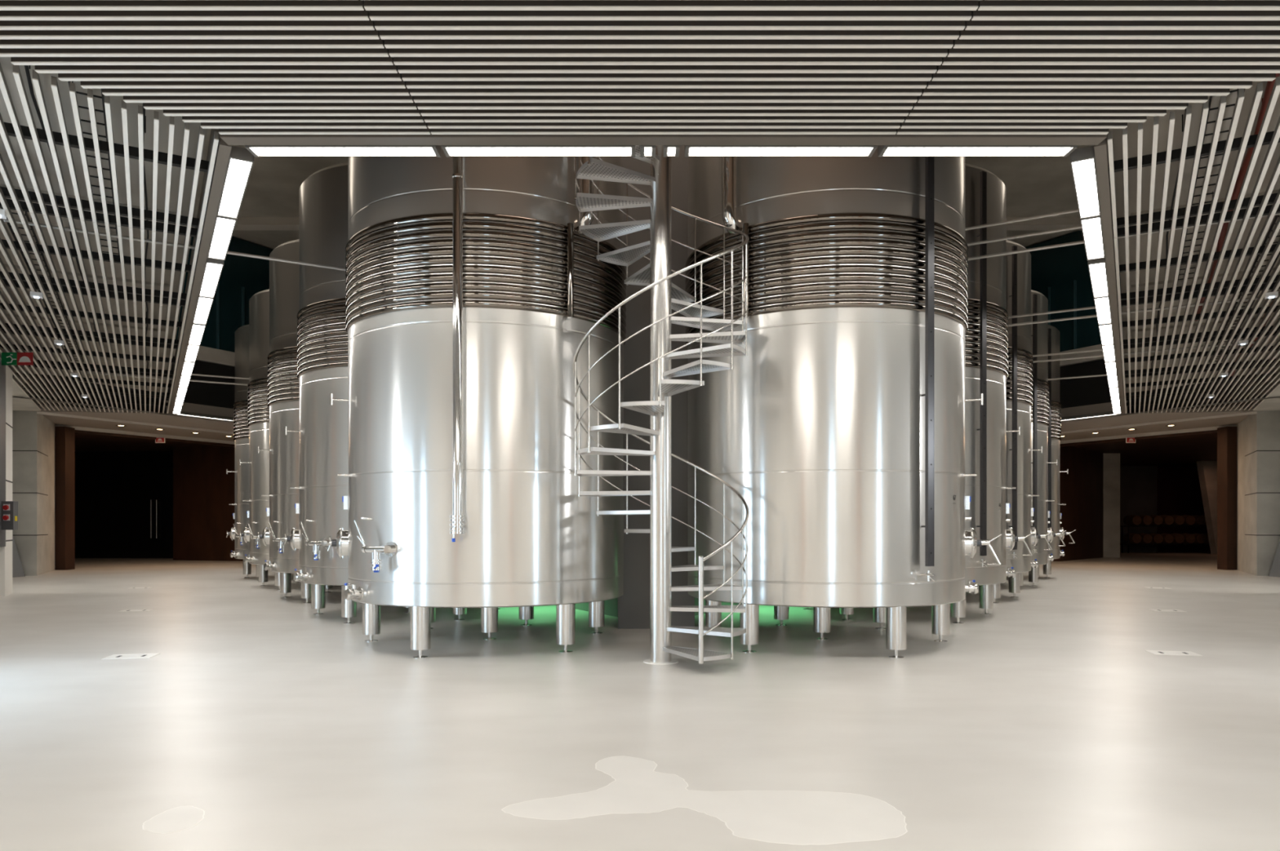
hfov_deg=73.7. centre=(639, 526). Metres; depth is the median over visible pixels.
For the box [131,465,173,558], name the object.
door
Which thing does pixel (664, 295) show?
spiral staircase
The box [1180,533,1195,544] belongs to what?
barrel
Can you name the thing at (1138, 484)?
wall
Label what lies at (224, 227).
strip light
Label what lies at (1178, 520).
barrel
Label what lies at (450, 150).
diffuser
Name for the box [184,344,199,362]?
strip light
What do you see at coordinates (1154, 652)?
floor hatch
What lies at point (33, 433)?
wall
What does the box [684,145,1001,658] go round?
tank
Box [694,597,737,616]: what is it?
wall
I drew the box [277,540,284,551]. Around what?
outlet
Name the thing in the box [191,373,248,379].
horizontal pipe
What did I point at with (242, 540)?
outlet
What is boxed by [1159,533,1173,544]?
barrel
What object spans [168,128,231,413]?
trim
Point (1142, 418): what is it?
ceiling
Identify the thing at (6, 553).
wall
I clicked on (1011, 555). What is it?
tap
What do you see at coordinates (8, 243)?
ceiling panel
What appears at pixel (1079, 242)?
horizontal pipe
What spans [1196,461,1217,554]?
wall
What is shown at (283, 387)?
tank
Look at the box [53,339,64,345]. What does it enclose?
emergency light
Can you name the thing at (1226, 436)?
trim
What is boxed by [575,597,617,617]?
wall
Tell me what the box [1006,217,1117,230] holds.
trim
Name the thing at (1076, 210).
horizontal pipe
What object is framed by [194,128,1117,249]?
roof
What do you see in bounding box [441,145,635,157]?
strip light
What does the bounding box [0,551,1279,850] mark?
floor
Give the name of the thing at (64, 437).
trim
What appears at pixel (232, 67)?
ceiling panel
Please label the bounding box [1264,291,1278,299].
emergency light
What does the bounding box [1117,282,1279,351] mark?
ceiling panel
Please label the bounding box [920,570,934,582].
tap
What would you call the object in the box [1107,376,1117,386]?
diffuser
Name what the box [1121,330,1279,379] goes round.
ceiling panel
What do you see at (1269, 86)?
pipe
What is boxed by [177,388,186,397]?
diffuser
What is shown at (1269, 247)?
ceiling panel
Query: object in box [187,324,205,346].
strip light
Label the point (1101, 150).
trim
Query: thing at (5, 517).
socket
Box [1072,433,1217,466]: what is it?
ceiling
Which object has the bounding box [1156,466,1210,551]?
wall
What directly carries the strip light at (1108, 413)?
attached to the ceiling at (1142, 418)
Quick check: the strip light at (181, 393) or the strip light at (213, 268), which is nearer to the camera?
the strip light at (213, 268)
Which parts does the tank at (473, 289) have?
door handle, manhole door, lever, leg, valve handle, leg, leg, leg, leg, leg, leg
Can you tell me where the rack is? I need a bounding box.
[1120,525,1206,553]
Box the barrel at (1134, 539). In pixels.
[1123,533,1141,544]
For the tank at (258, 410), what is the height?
7.700 m
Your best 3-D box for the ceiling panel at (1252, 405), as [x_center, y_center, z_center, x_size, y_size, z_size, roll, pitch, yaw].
[15.956,-3.587,24.692,3.372,0.175,4.202,0,0,30]
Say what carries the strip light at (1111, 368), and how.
attached to the wall at (1061, 274)
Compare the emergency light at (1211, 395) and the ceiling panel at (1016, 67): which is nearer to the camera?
the ceiling panel at (1016, 67)
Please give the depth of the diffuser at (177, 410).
25.61 m
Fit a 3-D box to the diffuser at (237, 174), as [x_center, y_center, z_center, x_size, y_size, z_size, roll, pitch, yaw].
[-4.205,-3.512,8.836,0.180,0.030,1.685,0,0,-30]
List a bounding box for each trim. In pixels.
[36,411,235,444]
[54,426,235,570]
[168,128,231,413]
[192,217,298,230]
[220,128,1106,145]
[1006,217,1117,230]
[1059,411,1257,444]
[1059,426,1236,570]
[1093,128,1124,413]
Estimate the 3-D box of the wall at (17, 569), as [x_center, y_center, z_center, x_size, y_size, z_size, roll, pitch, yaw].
[-20.615,-0.700,25.150,4.350,4.400,0.900,0,0,0]
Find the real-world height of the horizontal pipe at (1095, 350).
0.064 m
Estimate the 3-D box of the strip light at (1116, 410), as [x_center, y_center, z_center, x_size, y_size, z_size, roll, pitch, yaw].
[14.275,-3.530,25.551,0.210,0.110,1.880,0,0,30]
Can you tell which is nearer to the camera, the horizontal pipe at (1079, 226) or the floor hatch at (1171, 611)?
the horizontal pipe at (1079, 226)
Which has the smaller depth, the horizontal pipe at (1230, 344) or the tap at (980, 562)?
the tap at (980, 562)
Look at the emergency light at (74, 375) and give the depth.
19.45 m
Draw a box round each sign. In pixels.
[1,350,33,365]
[155,437,164,443]
[1125,437,1135,443]
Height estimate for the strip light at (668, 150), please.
0.110 m
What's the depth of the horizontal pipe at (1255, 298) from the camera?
15.03 m
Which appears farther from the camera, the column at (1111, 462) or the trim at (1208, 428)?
the column at (1111, 462)
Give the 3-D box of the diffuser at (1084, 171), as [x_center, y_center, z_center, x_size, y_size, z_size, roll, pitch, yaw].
[4.625,-3.512,8.836,0.180,0.030,1.685,0,0,30]
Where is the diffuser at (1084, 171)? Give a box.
[1071,159,1098,216]
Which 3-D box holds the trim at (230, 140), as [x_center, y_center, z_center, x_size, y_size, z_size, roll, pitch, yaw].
[0.210,-3.800,7.730,7.950,0.620,0.160,0,0,0]
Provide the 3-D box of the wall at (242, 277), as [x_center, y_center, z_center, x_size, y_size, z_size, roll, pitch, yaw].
[-12.730,-7.500,29.957,0.430,8.000,22.000,0,0,30]
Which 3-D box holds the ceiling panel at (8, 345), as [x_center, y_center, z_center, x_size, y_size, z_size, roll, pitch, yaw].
[-11.595,-3.587,17.866,3.372,0.175,3.838,0,0,-30]
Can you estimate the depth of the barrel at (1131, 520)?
47.86 m
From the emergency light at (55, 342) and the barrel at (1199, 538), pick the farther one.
the barrel at (1199, 538)
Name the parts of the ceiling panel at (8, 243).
carrier rail, carrier rail, carrier rail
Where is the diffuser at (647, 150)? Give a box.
[644,147,651,154]
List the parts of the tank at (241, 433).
manhole door, leg, leg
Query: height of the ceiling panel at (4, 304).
0.175 m
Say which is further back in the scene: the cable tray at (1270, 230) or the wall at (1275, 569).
the wall at (1275, 569)
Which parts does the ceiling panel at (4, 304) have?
carrier rail, carrier rail, carrier rail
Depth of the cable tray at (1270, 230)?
13.05 m
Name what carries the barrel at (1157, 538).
on the rack
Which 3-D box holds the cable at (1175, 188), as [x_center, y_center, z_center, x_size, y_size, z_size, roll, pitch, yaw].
[9.802,-4.029,16.113,0.083,0.182,19.500,0,0,30]
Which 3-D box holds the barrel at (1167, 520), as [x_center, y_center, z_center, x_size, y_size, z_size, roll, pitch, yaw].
[29.610,-0.350,48.200,0.630,0.630,0.920,0,0,0]
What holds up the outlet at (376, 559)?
attached to the tank at (473, 289)
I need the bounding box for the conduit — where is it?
[7,286,51,360]
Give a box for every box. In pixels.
[1,501,17,529]
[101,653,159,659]
[117,609,153,612]
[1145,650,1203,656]
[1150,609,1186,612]
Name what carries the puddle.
on the floor
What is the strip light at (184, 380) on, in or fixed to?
attached to the wall at (242, 277)
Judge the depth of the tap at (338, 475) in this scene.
10.46 m
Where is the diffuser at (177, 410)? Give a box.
[173,406,181,413]
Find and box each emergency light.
[0,208,6,219]
[30,291,43,299]
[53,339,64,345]
[70,373,79,377]
[1207,394,1214,398]
[1219,373,1227,377]
[1237,340,1248,345]
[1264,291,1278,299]
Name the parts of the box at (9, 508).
socket plate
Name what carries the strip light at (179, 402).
attached to the wall at (242, 277)
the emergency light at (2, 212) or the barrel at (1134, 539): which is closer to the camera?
the emergency light at (2, 212)
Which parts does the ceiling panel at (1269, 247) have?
carrier rail, carrier rail, carrier rail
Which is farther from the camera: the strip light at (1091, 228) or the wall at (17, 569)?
the wall at (17, 569)
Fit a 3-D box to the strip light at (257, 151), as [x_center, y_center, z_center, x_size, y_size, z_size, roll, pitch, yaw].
[-2.748,-3.530,7.925,1.745,0.110,0.210,0,0,0]
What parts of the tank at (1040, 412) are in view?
leg, leg, manhole door, door handle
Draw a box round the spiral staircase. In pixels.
[573,145,749,665]
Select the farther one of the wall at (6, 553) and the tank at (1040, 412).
the tank at (1040, 412)
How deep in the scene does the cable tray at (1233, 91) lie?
9.21 m
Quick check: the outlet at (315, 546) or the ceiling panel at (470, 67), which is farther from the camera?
the outlet at (315, 546)
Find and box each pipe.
[2,218,345,271]
[86,372,247,386]
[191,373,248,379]
[964,208,1078,231]
[967,225,1081,246]
[968,213,1279,260]
[1008,297,1264,326]
[1008,306,1095,318]
[1032,337,1257,357]
[1032,341,1255,363]
[1048,374,1106,380]
[1195,73,1279,321]
[1228,291,1279,376]
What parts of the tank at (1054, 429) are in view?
leg, manhole door, door handle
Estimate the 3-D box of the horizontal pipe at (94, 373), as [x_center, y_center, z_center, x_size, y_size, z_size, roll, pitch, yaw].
[-10.523,-3.760,22.590,7.000,0.064,0.067,0,0,-30]
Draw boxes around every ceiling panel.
[0,0,430,134]
[0,62,218,238]
[0,199,200,308]
[0,279,187,351]
[0,328,179,380]
[8,364,174,400]
[22,386,170,413]
[364,0,977,134]
[896,0,1279,134]
[1107,76,1279,238]
[1113,204,1279,308]
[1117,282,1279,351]
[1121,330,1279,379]
[1122,363,1279,400]
[1124,386,1273,413]
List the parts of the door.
handle, handle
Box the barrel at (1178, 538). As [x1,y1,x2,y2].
[1169,533,1184,544]
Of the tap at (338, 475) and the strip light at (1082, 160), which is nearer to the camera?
the strip light at (1082, 160)
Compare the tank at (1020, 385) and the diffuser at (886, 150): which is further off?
the tank at (1020, 385)
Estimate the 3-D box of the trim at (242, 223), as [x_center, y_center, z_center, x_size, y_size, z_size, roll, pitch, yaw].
[-16.790,-9.580,27.000,20.000,0.240,0.500,0,0,0]
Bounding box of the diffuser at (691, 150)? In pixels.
[688,147,871,154]
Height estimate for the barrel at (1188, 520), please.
0.630 m
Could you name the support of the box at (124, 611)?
on the floor
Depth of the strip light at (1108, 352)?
17.26 m
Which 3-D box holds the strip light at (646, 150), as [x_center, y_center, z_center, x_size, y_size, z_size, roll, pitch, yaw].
[0.075,-3.530,7.925,0.140,0.110,0.210,0,0,0]
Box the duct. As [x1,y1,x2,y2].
[0,360,5,547]
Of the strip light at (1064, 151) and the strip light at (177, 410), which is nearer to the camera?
the strip light at (1064, 151)
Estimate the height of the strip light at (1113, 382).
0.110 m
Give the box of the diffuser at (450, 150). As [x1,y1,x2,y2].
[447,147,631,154]
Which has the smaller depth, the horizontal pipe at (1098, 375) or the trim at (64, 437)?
the horizontal pipe at (1098, 375)
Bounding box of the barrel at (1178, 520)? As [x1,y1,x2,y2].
[1169,515,1184,525]
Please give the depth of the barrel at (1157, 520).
47.75 m
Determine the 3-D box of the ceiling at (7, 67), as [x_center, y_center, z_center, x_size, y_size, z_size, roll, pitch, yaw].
[-12.281,-4.237,12.995,9.360,0.325,31.000,0,0,-30]
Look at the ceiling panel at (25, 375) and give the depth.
21.06 m
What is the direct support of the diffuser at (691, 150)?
attached to the strip light at (868, 151)
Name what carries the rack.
on the floor
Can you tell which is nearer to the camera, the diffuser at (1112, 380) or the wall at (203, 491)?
the diffuser at (1112, 380)
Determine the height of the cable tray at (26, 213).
0.265 m
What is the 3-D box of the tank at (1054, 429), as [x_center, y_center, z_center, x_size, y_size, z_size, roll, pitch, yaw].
[10.599,-2.350,25.202,3.939,7.700,3.579,0,0,0]
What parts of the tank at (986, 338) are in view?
leg, leg, leg, manhole door, door handle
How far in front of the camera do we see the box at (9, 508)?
17.60 m
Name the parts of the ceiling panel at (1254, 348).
carrier rail, carrier rail, carrier rail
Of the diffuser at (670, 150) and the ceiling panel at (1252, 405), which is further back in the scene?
the ceiling panel at (1252, 405)
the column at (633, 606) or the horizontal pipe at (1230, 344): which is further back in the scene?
the horizontal pipe at (1230, 344)
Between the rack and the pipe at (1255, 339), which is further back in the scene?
the rack
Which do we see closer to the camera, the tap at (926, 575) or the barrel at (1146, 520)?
the tap at (926, 575)
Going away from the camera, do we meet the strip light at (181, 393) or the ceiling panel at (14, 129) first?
the ceiling panel at (14, 129)
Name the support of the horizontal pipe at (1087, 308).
attached to the wall at (1061, 274)
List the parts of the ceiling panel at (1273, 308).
carrier rail, carrier rail, carrier rail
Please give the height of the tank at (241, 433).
7.700 m
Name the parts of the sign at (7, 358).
green plate, red plate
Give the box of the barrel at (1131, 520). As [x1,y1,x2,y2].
[1123,515,1142,525]
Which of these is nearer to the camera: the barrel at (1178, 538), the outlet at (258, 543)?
the outlet at (258, 543)
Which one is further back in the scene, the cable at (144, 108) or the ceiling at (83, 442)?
the ceiling at (83, 442)
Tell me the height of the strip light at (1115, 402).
0.110 m
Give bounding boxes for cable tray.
[0,208,84,362]
[67,80,119,255]
[1176,88,1244,285]
[1208,214,1279,363]
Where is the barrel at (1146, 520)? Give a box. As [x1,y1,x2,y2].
[1138,515,1152,525]
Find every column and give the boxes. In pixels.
[617,145,694,629]
[1102,453,1119,557]
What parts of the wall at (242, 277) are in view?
dark panel, glass panel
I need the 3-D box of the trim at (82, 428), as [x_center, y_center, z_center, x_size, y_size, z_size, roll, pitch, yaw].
[-17.265,-3.475,31.164,3.352,0.150,10.106,0,0,30]
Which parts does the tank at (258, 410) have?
manhole door, leg, leg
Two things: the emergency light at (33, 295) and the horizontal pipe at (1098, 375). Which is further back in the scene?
the horizontal pipe at (1098, 375)
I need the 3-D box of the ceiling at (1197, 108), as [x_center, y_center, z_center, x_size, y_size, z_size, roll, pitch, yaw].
[12.701,-4.237,12.995,9.360,0.325,31.000,0,0,30]
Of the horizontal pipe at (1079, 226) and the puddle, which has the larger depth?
the horizontal pipe at (1079, 226)
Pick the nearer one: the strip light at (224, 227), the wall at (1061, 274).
the strip light at (224, 227)
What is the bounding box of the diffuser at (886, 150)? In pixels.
[884,147,1070,154]
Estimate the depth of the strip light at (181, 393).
22.33 m
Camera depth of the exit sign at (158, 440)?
32.55 m
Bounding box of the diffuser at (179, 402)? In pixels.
[175,398,183,405]
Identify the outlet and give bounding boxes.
[239,537,244,544]
[254,537,261,547]
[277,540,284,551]
[311,543,320,559]
[370,550,382,570]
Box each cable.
[24,65,107,373]
[142,102,149,390]
[1149,102,1188,390]
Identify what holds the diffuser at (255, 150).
attached to the strip light at (257, 151)
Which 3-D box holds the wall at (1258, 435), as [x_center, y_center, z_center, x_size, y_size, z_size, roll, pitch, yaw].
[22.981,-1.060,28.045,8.459,5.120,4.910,0,0,0]
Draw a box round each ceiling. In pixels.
[0,57,207,392]
[0,348,234,441]
[75,433,208,451]
[1060,367,1279,440]
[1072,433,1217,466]
[1112,75,1279,392]
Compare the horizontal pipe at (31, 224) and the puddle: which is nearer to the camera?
the puddle
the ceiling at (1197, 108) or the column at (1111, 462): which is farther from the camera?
the column at (1111, 462)
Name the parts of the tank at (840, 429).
leg, leg, leg, leg, leg, leg, leg, manhole door, door handle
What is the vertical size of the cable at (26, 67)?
0.234 m
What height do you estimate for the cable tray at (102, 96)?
0.265 m
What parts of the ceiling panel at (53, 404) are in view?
carrier rail, carrier rail, carrier rail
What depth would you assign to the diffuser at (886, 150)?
7.93 m
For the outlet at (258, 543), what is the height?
0.235 m
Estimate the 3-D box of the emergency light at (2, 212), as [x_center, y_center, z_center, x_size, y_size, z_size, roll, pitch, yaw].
[-7.117,-3.464,9.450,0.150,0.072,0.160,0,0,-30]
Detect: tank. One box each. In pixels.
[226,324,257,581]
[239,289,301,590]
[257,239,333,604]
[283,162,500,623]
[327,145,626,658]
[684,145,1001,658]
[802,163,1033,623]
[966,240,1053,604]
[1020,289,1066,590]
[1038,324,1075,577]
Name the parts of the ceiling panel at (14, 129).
carrier rail, carrier rail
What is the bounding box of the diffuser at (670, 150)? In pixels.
[667,147,675,154]
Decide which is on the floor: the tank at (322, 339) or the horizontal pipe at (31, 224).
the tank at (322, 339)
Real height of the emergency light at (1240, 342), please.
0.072 m
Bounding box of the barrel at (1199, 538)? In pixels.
[1191,533,1205,544]
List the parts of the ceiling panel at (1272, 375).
carrier rail, carrier rail, carrier rail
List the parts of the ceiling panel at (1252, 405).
carrier rail, carrier rail, carrier rail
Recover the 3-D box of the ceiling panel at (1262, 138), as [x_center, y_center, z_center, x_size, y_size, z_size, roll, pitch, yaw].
[6.157,-3.587,7.719,3.372,0.175,4.172,0,0,30]
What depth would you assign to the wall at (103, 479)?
40.25 m
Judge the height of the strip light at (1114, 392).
0.110 m
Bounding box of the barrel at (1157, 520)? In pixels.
[1149,515,1163,525]
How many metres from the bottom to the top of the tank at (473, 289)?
7.700 m
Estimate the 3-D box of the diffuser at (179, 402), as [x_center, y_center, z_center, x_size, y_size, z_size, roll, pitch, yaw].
[-12.875,-3.512,23.853,0.180,0.030,1.765,0,0,-30]
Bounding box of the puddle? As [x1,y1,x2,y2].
[501,755,907,845]
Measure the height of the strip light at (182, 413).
0.110 m
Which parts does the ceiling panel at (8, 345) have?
carrier rail, carrier rail, carrier rail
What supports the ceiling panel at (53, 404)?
attached to the ceiling at (149, 418)
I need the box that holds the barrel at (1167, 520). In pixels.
[1159,515,1173,525]
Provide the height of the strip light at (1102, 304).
0.110 m
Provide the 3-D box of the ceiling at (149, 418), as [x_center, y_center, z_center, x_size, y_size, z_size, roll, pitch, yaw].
[-12.714,-3.800,19.112,26.393,0.600,28.768,0,0,30]
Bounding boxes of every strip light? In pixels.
[172,405,182,414]
[173,411,234,421]
[174,397,184,406]
[176,386,187,398]
[178,376,191,388]
[181,361,195,376]
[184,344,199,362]
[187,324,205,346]
[192,295,213,324]
[199,257,223,298]
[207,214,236,260]
[217,146,253,219]
[244,145,440,157]
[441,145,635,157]
[640,145,655,157]
[663,145,679,157]
[684,145,877,157]
[878,145,1077,157]
[1061,411,1119,421]
[1070,145,1100,219]
[1080,213,1105,260]
[1087,257,1108,298]
[1093,294,1111,324]
[1097,324,1114,346]
[1102,344,1115,362]
[1104,361,1116,376]
[1106,374,1118,388]
[1109,387,1119,398]
[1111,397,1119,406]
[1111,406,1120,414]
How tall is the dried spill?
0.001 m
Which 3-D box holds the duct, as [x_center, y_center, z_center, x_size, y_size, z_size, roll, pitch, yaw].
[-13.209,-1.500,17.402,0.260,3.850,1.600,0,0,-30]
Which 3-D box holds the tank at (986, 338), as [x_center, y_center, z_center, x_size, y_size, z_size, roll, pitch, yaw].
[4.599,-2.350,14.810,3.939,7.700,3.579,0,0,0]
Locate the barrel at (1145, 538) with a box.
[1137,533,1152,544]
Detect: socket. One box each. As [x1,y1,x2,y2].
[2,505,8,510]
[2,515,8,520]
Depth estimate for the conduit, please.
15.01 m
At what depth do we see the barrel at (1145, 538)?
47.75 m
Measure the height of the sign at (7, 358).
0.295 m
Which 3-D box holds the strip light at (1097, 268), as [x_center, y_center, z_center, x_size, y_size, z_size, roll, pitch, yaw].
[6.510,-3.530,12.101,0.210,0.110,1.940,0,0,30]
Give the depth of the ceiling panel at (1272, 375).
21.06 m
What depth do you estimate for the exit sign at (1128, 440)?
32.55 m
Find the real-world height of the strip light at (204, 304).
0.110 m
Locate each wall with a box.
[0,365,13,597]
[12,410,55,576]
[12,534,25,577]
[16,235,273,422]
[75,451,173,558]
[173,445,243,561]
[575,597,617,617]
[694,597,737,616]
[1025,230,1279,422]
[1052,446,1102,561]
[1120,466,1156,552]
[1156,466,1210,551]
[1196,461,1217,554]
[1236,410,1279,576]
[1268,540,1279,577]
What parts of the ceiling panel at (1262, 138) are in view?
carrier rail, carrier rail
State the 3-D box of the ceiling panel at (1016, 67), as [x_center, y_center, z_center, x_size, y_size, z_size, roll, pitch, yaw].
[5.200,-3.590,4.909,5.819,0.180,5.420,0,0,0]
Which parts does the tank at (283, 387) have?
manhole door, lever, leg, leg, leg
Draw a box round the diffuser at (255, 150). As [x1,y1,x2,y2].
[252,147,435,154]
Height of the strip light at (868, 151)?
0.110 m
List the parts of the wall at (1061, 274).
glass panel, dark panel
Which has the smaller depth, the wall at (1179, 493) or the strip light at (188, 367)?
the strip light at (188, 367)
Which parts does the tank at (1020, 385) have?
leg, leg, manhole door, door handle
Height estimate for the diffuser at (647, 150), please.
0.030 m
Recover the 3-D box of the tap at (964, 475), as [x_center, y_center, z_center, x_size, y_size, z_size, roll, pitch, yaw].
[4.052,-0.630,10.477,0.160,0.040,0.040,0,0,28]
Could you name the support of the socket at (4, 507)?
attached to the box at (9, 508)
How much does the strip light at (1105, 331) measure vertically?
0.110 m
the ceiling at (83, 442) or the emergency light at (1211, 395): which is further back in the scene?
the ceiling at (83, 442)
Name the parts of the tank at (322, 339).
manhole door, lever, leg, leg, leg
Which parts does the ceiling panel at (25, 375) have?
carrier rail, carrier rail, carrier rail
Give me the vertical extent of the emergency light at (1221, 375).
0.072 m
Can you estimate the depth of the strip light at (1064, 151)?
7.93 m
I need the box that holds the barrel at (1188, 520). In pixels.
[1180,515,1195,525]
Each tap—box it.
[337,474,351,476]
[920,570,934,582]
[963,474,977,476]
[976,559,986,567]
[1008,552,1017,558]
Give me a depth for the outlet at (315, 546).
13.12 m
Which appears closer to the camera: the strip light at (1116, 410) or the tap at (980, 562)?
the tap at (980, 562)
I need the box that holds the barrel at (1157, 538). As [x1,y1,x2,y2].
[1148,533,1163,544]
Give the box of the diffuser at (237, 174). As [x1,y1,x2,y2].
[218,159,251,216]

